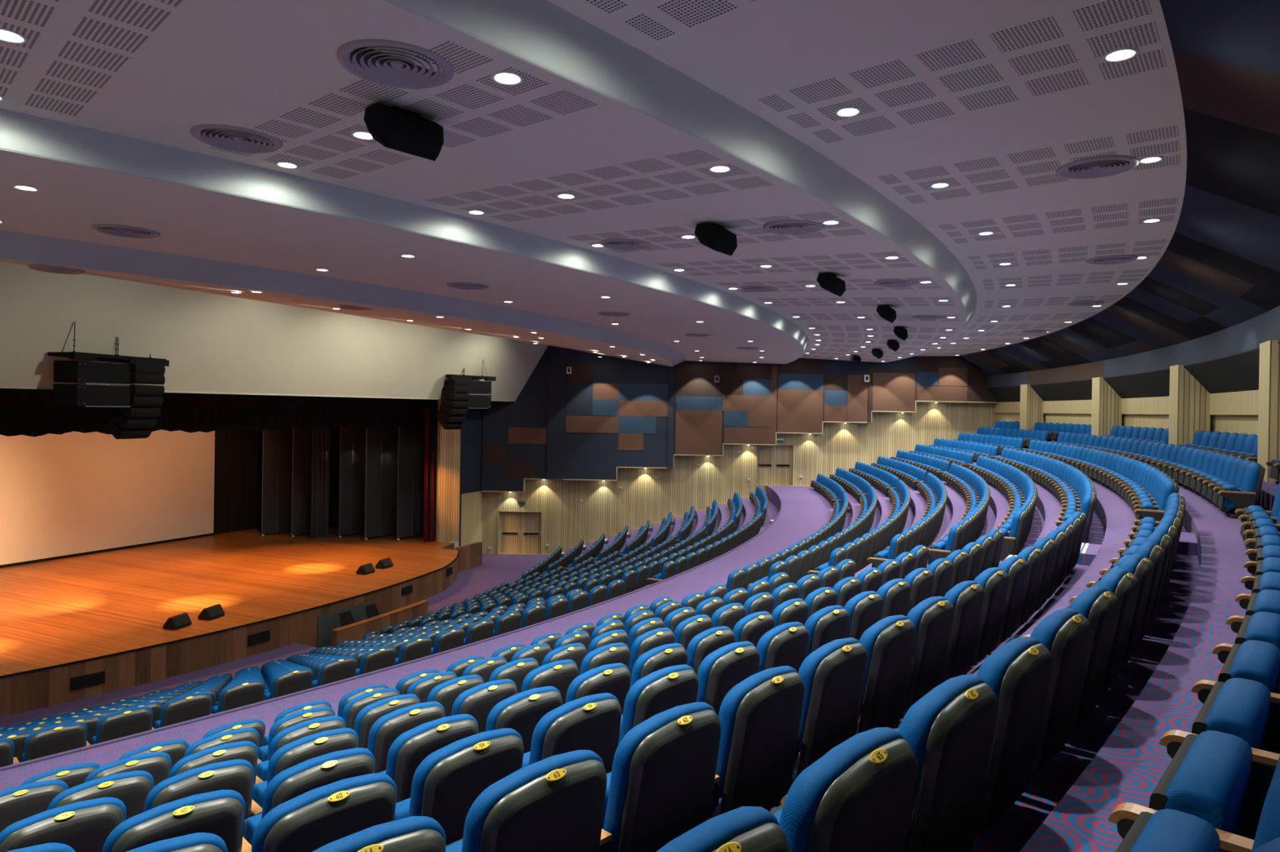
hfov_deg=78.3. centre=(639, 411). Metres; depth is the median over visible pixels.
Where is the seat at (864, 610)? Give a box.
[844,591,883,641]
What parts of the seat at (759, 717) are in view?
panel, armrest, number plate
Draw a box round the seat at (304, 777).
[241,747,375,851]
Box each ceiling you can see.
[0,0,977,363]
[0,108,808,364]
[0,230,685,366]
[546,0,1186,356]
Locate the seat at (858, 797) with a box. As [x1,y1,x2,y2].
[770,727,917,851]
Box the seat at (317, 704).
[263,700,331,746]
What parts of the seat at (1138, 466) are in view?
backrest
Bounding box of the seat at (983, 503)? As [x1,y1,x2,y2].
[958,501,987,534]
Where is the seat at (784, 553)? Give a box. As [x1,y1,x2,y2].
[778,548,791,561]
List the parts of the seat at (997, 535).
backrest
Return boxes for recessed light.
[0,27,28,44]
[0,94,4,101]
[11,184,39,191]
[230,291,242,293]
[249,290,262,293]
[275,161,299,168]
[315,268,329,271]
[350,130,374,140]
[400,254,416,257]
[466,209,485,215]
[490,71,524,85]
[555,193,576,199]
[590,244,604,247]
[600,296,611,298]
[672,268,685,271]
[680,235,696,239]
[707,164,732,173]
[759,265,773,267]
[804,284,816,287]
[821,220,840,225]
[834,106,862,117]
[884,256,900,259]
[918,280,932,284]
[928,182,951,188]
[937,299,949,302]
[977,231,995,235]
[998,262,1012,266]
[1004,284,1016,286]
[1102,47,1139,62]
[1115,282,1128,284]
[1137,256,1148,259]
[1138,155,1164,164]
[1141,218,1161,223]
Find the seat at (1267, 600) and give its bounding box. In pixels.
[1226,589,1279,633]
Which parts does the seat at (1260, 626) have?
armrest, panel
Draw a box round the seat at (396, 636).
[387,631,407,639]
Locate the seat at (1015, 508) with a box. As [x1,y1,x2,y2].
[1006,492,1037,518]
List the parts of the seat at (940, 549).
panel, armrest, backrest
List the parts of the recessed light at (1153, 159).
lamp glass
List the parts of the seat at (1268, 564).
armrest, panel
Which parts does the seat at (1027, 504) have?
backrest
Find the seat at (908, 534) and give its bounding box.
[877,528,914,553]
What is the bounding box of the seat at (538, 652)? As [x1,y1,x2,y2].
[511,643,551,666]
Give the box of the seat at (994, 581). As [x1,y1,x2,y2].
[962,567,1009,675]
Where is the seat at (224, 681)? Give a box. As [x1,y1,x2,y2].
[198,679,227,686]
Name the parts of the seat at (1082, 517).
backrest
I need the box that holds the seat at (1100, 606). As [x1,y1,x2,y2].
[1068,586,1119,731]
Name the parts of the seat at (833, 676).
panel, backrest, number plate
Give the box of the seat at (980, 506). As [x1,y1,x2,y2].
[976,504,985,539]
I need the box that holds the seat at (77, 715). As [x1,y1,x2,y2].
[58,711,92,719]
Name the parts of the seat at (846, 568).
backrest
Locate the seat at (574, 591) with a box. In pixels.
[564,588,582,599]
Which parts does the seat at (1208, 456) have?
backrest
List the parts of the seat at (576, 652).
backrest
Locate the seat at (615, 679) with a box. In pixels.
[565,662,631,715]
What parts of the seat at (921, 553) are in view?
backrest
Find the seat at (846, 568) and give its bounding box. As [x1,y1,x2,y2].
[835,559,856,582]
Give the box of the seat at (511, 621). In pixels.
[493,611,521,636]
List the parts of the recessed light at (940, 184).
lamp glass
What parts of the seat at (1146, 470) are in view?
backrest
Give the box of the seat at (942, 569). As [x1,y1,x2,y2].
[926,558,953,597]
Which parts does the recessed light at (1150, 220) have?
lamp glass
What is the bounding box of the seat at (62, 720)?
[40,717,76,724]
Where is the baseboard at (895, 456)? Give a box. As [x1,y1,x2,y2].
[541,456,896,555]
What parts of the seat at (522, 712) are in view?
backrest, number plate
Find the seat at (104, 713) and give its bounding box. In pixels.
[77,709,116,718]
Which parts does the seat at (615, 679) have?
number plate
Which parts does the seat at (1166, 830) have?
backrest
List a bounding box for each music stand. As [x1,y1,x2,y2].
[338,610,355,626]
[364,603,379,618]
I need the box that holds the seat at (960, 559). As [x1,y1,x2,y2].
[946,549,969,589]
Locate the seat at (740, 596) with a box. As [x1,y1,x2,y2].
[722,587,749,606]
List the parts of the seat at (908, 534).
backrest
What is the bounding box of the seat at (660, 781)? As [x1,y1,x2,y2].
[599,702,720,851]
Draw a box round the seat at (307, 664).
[303,654,330,666]
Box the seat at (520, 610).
[503,607,524,621]
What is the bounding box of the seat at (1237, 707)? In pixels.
[1159,678,1279,839]
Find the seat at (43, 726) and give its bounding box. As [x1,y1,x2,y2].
[16,723,58,732]
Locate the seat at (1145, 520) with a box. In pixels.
[1130,493,1185,533]
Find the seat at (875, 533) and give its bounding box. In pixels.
[868,528,879,564]
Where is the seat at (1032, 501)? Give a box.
[1000,498,1035,537]
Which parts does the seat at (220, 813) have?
number plate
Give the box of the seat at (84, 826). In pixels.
[0,797,126,851]
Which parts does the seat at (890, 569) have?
backrest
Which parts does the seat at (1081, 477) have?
backrest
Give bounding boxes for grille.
[171,613,191,627]
[206,604,224,617]
[362,564,374,573]
[381,558,393,567]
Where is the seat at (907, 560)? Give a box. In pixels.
[894,551,915,579]
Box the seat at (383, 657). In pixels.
[355,645,395,675]
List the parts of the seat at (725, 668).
number plate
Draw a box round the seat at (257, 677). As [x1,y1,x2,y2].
[215,676,264,706]
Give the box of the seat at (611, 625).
[590,620,624,643]
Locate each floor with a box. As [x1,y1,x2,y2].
[0,440,1278,851]
[450,553,500,586]
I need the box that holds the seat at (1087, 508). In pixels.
[1054,494,1096,542]
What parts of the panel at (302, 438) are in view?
edge rail, edge rail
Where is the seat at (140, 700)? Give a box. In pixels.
[120,697,148,703]
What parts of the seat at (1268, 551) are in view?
armrest, panel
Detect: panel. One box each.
[261,427,293,536]
[291,427,312,537]
[310,428,330,538]
[338,426,365,537]
[364,426,398,540]
[396,423,431,540]
[454,542,482,572]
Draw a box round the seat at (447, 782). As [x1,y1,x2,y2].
[394,728,524,845]
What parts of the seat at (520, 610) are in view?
backrest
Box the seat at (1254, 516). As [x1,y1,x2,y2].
[1240,508,1279,549]
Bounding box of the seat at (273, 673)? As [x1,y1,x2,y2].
[265,665,301,689]
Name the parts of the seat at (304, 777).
armrest, backrest, number plate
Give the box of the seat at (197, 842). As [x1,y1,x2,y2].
[125,832,227,851]
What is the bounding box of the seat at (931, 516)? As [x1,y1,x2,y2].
[925,513,935,546]
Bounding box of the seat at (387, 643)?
[378,638,402,647]
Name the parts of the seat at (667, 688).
number plate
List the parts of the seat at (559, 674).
backrest, number plate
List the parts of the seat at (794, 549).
backrest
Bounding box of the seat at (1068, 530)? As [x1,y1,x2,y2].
[1056,523,1075,587]
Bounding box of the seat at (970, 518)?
[938,515,975,544]
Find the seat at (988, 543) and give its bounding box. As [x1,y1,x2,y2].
[975,535,995,574]
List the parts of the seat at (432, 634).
backrest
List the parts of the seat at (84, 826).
number plate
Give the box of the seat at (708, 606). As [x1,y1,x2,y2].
[694,596,724,618]
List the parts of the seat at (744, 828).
number plate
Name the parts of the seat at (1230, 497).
armrest, panel, backrest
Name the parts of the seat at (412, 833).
number plate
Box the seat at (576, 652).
[542,643,586,675]
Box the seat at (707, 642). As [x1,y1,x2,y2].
[686,626,735,675]
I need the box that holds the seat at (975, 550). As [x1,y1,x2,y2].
[961,542,983,581]
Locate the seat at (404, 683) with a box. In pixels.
[395,669,439,694]
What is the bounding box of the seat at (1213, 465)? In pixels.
[1189,453,1225,497]
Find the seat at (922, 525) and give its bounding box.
[915,520,926,545]
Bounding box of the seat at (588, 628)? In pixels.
[564,622,595,639]
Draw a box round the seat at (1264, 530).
[1244,525,1279,561]
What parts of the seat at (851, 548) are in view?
backrest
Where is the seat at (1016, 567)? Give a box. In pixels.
[987,555,1028,655]
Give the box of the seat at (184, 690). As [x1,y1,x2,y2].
[160,688,189,694]
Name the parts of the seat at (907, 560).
backrest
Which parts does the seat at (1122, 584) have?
backrest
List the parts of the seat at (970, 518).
backrest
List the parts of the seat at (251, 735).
number plate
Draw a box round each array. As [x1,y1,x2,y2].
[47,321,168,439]
[435,359,495,429]
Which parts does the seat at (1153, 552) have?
armrest, backrest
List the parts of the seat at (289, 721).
number plate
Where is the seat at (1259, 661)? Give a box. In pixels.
[1191,640,1279,754]
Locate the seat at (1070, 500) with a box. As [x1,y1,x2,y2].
[1061,481,1094,508]
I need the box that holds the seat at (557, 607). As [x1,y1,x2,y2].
[544,597,568,621]
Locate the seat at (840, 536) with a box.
[833,532,844,548]
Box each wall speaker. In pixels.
[566,366,571,373]
[714,375,719,382]
[863,374,869,382]
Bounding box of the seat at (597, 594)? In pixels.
[587,585,608,606]
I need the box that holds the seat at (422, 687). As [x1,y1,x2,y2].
[406,671,457,703]
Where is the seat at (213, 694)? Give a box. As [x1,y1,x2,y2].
[174,688,216,707]
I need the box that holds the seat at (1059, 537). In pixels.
[1039,529,1067,608]
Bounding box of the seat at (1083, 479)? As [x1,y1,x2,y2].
[1061,476,1090,501]
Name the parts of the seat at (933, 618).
backrest, number plate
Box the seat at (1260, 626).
[1212,612,1279,693]
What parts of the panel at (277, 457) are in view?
edge rail, edge rail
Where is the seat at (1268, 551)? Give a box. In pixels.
[1243,545,1279,593]
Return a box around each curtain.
[0,388,419,436]
[0,392,31,406]
[34,391,62,407]
[158,395,187,408]
[190,395,220,408]
[215,428,262,533]
[222,396,248,408]
[252,397,276,408]
[278,397,301,408]
[328,399,431,527]
[423,408,430,542]
[428,399,437,542]
[430,450,434,542]
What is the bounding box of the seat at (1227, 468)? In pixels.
[1200,456,1239,504]
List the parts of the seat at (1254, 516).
armrest, panel, backrest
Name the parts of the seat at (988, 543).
backrest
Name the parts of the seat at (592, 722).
number plate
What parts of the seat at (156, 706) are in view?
backrest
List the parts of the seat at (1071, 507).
backrest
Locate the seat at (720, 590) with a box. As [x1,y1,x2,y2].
[704,584,727,599]
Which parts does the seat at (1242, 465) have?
panel, backrest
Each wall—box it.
[0,261,548,401]
[433,400,483,546]
[481,345,996,492]
[482,401,996,554]
[954,0,1279,375]
[987,306,1279,402]
[994,390,1258,440]
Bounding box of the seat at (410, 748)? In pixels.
[377,714,478,803]
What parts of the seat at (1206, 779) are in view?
panel, armrest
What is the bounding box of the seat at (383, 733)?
[366,701,444,773]
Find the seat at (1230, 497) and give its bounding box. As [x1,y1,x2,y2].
[1217,462,1265,519]
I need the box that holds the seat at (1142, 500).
[1133,478,1175,519]
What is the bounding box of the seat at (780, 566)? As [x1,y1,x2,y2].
[747,560,787,586]
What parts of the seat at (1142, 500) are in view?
panel, backrest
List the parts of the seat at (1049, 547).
backrest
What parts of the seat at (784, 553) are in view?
backrest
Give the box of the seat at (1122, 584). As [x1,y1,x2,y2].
[1022,568,1139,695]
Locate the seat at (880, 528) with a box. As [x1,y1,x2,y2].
[875,524,885,554]
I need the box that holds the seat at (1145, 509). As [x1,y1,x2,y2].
[1133,480,1178,521]
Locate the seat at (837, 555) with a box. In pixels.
[807,547,846,575]
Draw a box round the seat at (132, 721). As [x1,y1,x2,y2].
[86,706,153,746]
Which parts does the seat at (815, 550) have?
backrest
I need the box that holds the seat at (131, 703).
[108,701,140,707]
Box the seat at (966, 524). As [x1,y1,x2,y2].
[932,519,970,550]
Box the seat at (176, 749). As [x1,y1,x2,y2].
[118,739,189,768]
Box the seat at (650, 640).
[628,627,675,676]
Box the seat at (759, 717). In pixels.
[709,666,804,818]
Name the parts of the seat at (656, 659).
number plate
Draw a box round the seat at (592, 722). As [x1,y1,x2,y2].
[522,693,622,773]
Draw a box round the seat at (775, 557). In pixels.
[767,553,781,568]
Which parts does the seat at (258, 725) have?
number plate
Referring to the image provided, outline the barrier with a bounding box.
[331,600,428,646]
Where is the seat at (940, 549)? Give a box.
[927,524,964,564]
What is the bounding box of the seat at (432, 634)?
[422,629,445,648]
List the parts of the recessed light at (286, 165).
lamp glass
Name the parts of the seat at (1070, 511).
backrest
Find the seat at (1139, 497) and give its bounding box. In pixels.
[1132,475,1172,516]
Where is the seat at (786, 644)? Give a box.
[755,622,809,673]
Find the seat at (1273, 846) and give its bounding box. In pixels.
[1252,837,1279,851]
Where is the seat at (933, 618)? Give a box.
[891,596,955,728]
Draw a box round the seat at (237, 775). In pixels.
[143,759,254,819]
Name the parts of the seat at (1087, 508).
backrest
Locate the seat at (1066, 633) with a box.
[1030,608,1091,776]
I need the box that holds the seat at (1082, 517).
[1043,511,1087,568]
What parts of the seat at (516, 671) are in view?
backrest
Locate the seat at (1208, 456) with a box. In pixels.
[1183,451,1217,493]
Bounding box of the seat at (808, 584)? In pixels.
[795,573,821,600]
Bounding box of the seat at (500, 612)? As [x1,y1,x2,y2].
[485,609,505,616]
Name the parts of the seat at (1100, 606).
backrest, number plate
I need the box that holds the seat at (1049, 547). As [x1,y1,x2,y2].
[1026,537,1057,622]
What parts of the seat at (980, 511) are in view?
backrest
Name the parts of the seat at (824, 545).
backrest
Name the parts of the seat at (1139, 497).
backrest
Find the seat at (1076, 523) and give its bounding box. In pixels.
[1063,516,1082,577]
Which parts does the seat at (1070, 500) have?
backrest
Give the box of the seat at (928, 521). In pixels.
[920,516,931,546]
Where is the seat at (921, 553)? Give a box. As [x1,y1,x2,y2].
[910,545,928,569]
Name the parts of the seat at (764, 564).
backrest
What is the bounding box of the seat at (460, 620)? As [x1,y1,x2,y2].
[448,617,466,624]
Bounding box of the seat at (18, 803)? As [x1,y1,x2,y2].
[0,779,68,832]
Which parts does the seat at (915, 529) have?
backrest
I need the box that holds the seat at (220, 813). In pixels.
[102,790,245,851]
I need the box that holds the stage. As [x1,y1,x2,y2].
[0,524,459,717]
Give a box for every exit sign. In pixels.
[516,501,525,505]
[776,438,783,443]
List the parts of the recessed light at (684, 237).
lamp glass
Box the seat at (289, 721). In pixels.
[257,706,335,764]
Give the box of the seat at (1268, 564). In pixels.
[1240,557,1279,590]
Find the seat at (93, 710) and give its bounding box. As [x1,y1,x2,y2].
[75,707,104,714]
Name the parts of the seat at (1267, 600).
armrest, panel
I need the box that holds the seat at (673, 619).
[663,606,696,634]
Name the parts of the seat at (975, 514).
backrest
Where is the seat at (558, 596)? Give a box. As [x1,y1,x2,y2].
[546,594,564,607]
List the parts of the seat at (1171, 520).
armrest, backrest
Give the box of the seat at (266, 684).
[265,663,297,686]
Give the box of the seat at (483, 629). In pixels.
[463,619,494,645]
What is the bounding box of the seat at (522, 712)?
[485,686,562,754]
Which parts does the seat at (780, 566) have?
backrest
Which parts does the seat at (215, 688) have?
backrest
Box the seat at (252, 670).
[234,670,261,677]
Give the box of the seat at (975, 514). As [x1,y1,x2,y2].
[945,511,979,542]
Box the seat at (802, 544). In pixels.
[795,540,806,553]
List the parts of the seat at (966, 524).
backrest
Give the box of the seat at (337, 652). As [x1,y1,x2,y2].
[331,646,354,656]
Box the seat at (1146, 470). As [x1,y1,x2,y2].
[1124,465,1155,501]
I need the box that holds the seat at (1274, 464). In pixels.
[1264,457,1279,484]
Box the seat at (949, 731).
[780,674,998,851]
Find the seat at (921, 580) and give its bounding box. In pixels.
[903,568,933,615]
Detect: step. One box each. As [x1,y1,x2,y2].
[582,545,588,551]
[604,538,609,544]
[626,532,631,537]
[648,526,653,531]
[999,555,1016,564]
[1075,542,1101,565]
[1176,532,1197,555]
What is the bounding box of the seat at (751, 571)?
[742,563,759,590]
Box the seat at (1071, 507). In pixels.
[1059,488,1096,516]
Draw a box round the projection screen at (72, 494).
[0,429,217,568]
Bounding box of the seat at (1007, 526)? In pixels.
[997,506,1031,555]
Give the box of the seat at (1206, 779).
[1107,730,1254,851]
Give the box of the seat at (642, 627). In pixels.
[627,617,664,652]
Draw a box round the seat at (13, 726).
[0,724,25,730]
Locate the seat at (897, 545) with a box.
[866,533,906,568]
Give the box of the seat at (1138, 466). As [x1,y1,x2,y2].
[1116,462,1146,495]
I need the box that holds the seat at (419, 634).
[409,630,431,638]
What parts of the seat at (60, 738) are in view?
armrest, number plate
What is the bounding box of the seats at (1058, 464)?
[0,420,1257,728]
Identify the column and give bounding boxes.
[1019,384,1043,430]
[1091,377,1121,435]
[1168,364,1210,445]
[1257,340,1279,482]
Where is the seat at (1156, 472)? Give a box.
[1128,470,1164,508]
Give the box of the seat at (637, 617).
[624,609,654,636]
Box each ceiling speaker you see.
[364,102,444,160]
[694,222,737,256]
[816,272,845,297]
[849,355,861,364]
[871,348,883,359]
[875,305,896,323]
[886,339,899,351]
[893,326,907,341]
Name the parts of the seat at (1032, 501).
backrest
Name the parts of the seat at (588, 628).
backrest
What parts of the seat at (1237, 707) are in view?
armrest, panel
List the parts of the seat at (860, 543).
backrest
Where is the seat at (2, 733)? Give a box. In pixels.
[0,729,17,735]
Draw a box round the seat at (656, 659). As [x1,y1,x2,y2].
[630,643,687,688]
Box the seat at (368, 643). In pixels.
[360,639,382,647]
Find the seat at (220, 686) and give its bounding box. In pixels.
[188,683,222,693]
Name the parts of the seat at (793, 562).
backrest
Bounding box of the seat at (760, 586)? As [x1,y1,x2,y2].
[746,579,770,598]
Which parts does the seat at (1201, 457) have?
backrest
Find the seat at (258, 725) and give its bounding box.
[201,719,265,747]
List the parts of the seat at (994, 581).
backrest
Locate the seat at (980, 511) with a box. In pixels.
[972,507,982,542]
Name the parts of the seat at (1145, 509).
armrest, panel, backrest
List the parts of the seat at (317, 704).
backrest, number plate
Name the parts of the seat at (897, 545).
panel, armrest, backrest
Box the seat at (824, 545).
[817,540,829,566]
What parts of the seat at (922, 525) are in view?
backrest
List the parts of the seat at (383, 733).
number plate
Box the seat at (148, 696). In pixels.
[129,694,155,700]
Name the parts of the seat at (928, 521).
backrest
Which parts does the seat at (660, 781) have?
panel, armrest, number plate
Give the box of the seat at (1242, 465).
[1212,460,1253,514]
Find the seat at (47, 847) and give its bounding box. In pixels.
[6,843,75,851]
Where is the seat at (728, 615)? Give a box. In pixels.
[711,603,746,631]
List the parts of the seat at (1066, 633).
backrest, number plate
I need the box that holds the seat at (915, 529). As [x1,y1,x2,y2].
[885,524,920,550]
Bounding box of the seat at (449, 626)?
[436,622,457,630]
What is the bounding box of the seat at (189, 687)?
[168,685,194,691]
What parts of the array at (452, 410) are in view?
rigging frame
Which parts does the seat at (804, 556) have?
backrest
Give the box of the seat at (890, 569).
[877,559,900,586]
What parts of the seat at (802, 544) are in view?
backrest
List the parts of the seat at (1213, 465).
backrest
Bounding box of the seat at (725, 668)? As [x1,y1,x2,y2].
[696,641,759,716]
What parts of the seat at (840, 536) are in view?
backrest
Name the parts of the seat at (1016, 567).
backrest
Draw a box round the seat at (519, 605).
[506,603,525,610]
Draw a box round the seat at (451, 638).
[431,627,464,654]
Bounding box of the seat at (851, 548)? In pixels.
[820,542,856,565]
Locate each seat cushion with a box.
[91,736,95,745]
[154,720,159,728]
[211,705,217,714]
[244,813,262,845]
[252,781,266,808]
[256,760,268,782]
[257,745,268,761]
[263,692,270,700]
[263,735,269,746]
[311,680,317,688]
[355,668,359,675]
[394,798,410,820]
[395,657,398,665]
[445,840,462,851]
[522,751,530,768]
[601,773,611,829]
[756,576,768,581]
[773,808,782,823]
[815,563,828,571]
[873,550,888,568]
[930,541,946,563]
[940,536,947,543]
[999,528,1008,537]
[1000,523,1011,531]
[1004,519,1012,524]
[1013,503,1022,507]
[1013,506,1020,511]
[1014,500,1022,505]
[1062,514,1071,521]
[1064,488,1072,493]
[1065,509,1075,514]
[1066,492,1074,496]
[1066,495,1075,499]
[1066,505,1076,511]
[1067,497,1076,503]
[1067,502,1076,507]
[1115,555,1129,566]
[1124,479,1133,483]
[1124,545,1139,555]
[1128,482,1137,486]
[1129,808,1220,851]
[1130,537,1146,546]
[1131,484,1141,488]
[1133,487,1144,492]
[1135,529,1152,537]
[1136,490,1146,495]
[1138,493,1150,498]
[1138,523,1155,533]
[1140,497,1152,503]
[1141,516,1155,527]
[1142,502,1154,519]
[1164,730,1252,835]
[1182,466,1191,469]
[1188,467,1199,471]
[1194,470,1205,474]
[1200,472,1211,476]
[1204,678,1271,750]
[1205,475,1218,479]
[1211,477,1226,482]
[1217,480,1230,485]
[1222,484,1239,509]
[1228,640,1279,693]
[1244,612,1279,649]
[1246,453,1257,457]
[1247,505,1266,513]
[1251,511,1271,519]
[1253,589,1279,614]
[1255,518,1276,528]
[1258,525,1279,537]
[1258,571,1279,591]
[1261,534,1279,546]
[1262,545,1279,558]
[1262,557,1279,573]
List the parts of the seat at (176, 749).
number plate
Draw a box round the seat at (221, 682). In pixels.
[194,680,225,688]
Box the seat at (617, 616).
[595,613,624,626]
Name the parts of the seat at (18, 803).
number plate, backrest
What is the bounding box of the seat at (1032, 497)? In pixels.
[1004,495,1036,532]
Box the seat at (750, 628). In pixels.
[732,611,774,647]
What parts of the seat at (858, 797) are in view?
number plate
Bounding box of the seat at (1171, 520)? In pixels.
[1109,515,1182,592]
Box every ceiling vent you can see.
[28,264,84,274]
[90,223,160,238]
[190,124,283,153]
[337,39,453,88]
[337,304,373,310]
[446,282,488,289]
[598,311,630,316]
[600,238,651,249]
[684,333,711,337]
[736,346,758,349]
[739,284,777,292]
[763,219,824,235]
[874,279,919,287]
[912,315,946,319]
[1022,329,1048,333]
[1055,155,1138,178]
[1066,300,1103,306]
[1085,254,1138,264]
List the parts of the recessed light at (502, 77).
lamp glass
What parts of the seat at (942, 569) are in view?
backrest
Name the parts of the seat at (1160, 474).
backrest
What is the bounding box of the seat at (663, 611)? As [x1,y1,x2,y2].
[653,600,682,622]
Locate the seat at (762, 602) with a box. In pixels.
[743,592,774,616]
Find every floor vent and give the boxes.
[71,671,105,690]
[248,630,270,646]
[401,584,413,595]
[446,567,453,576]
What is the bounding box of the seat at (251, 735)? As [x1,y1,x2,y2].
[183,728,259,757]
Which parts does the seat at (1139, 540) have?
armrest, backrest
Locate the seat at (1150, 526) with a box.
[1127,497,1185,539]
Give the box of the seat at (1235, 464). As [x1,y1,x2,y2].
[1206,457,1247,509]
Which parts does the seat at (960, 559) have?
backrest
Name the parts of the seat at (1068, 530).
backrest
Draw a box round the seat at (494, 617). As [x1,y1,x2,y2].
[479,613,500,629]
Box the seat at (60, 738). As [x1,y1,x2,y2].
[13,721,87,764]
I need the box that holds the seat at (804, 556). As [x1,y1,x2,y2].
[796,550,810,582]
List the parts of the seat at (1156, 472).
backrest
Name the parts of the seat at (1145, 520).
armrest, panel, backrest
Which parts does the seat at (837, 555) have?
armrest, backrest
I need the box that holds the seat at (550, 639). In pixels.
[530,632,562,650]
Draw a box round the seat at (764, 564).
[755,558,770,580]
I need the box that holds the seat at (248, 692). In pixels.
[210,679,265,715]
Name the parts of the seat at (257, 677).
backrest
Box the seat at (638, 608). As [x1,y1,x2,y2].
[623,604,649,625]
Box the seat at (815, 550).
[808,545,821,574]
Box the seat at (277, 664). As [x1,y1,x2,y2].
[263,662,291,680]
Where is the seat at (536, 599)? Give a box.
[525,597,544,607]
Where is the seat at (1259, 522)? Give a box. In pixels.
[1243,518,1279,550]
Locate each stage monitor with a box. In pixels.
[162,612,191,630]
[197,604,225,620]
[355,563,375,575]
[375,557,393,568]
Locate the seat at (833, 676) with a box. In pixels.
[777,637,867,805]
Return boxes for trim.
[0,485,782,771]
[497,553,541,555]
[755,484,793,486]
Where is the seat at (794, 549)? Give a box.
[787,544,799,555]
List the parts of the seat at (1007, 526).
backrest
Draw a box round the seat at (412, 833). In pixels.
[312,816,445,851]
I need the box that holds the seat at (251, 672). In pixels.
[231,671,262,680]
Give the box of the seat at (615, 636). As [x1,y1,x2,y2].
[587,629,628,653]
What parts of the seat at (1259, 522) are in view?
panel, armrest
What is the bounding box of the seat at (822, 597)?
[804,586,837,618]
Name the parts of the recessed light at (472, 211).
lamp glass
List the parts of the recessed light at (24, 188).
lamp glass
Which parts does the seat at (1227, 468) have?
backrest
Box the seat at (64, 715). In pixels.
[44,714,72,719]
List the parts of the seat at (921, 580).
backrest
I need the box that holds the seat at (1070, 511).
[1057,491,1096,520]
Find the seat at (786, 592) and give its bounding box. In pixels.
[771,582,799,610]
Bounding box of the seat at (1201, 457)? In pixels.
[1177,449,1210,490]
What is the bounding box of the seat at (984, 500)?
[960,497,989,528]
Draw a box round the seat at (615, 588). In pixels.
[606,579,624,600]
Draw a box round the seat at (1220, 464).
[1195,453,1231,501]
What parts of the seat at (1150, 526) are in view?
backrest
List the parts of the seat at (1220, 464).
backrest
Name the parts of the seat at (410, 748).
number plate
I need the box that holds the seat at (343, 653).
[337,646,362,656]
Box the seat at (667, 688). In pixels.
[617,664,698,746]
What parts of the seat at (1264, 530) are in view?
armrest, panel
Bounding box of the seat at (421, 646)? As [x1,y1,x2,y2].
[395,636,431,665]
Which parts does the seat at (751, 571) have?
backrest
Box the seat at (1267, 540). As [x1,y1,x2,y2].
[1244,534,1279,576]
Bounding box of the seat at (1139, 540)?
[1117,508,1184,578]
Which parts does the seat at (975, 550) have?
backrest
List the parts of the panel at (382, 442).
edge rail, edge rail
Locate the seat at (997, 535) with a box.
[986,528,1004,568]
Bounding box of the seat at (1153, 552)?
[1068,542,1164,643]
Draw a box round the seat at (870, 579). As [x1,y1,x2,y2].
[856,567,882,593]
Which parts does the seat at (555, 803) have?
number plate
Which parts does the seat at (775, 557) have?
backrest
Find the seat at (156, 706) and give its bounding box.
[119,701,163,727]
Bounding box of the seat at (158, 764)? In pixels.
[84,751,171,787]
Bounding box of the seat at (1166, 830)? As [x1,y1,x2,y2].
[1115,755,1279,851]
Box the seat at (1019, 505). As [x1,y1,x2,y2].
[1008,488,1037,512]
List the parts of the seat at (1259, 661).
armrest, panel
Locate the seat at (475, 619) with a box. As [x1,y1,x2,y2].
[462,616,482,622]
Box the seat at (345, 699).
[337,684,388,717]
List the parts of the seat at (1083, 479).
backrest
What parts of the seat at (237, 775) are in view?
number plate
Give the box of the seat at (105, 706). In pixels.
[88,703,115,710]
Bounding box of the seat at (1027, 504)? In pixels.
[996,502,1033,542]
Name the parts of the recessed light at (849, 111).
lamp glass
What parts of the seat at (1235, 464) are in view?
backrest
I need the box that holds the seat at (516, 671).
[488,657,538,693]
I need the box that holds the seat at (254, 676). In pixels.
[227,675,263,684]
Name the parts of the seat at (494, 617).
backrest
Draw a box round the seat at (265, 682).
[264,662,293,683]
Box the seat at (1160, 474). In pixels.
[1130,472,1167,512]
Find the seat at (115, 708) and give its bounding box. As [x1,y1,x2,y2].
[94,705,129,712]
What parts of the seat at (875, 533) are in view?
backrest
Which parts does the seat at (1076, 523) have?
backrest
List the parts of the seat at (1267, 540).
armrest, panel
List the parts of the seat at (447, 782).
backrest, number plate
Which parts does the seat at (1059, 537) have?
backrest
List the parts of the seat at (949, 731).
armrest, backrest, number plate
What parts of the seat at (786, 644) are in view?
number plate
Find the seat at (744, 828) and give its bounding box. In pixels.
[656,806,789,851]
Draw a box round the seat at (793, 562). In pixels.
[784,555,799,584]
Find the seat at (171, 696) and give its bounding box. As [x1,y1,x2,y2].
[144,693,177,701]
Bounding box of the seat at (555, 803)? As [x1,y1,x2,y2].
[445,750,607,851]
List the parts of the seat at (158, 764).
number plate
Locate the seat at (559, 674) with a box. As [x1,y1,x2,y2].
[521,659,578,705]
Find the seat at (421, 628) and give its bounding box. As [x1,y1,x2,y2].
[412,625,431,631]
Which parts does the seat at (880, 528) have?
backrest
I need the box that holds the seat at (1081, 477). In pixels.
[1060,474,1088,504]
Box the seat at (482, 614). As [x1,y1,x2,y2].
[470,611,488,617]
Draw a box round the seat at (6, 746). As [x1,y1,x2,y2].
[0,738,13,767]
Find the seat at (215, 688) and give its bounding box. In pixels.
[183,685,220,702]
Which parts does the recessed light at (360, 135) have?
lamp glass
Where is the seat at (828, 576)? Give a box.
[817,566,839,588]
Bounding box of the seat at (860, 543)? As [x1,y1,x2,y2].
[852,537,865,573]

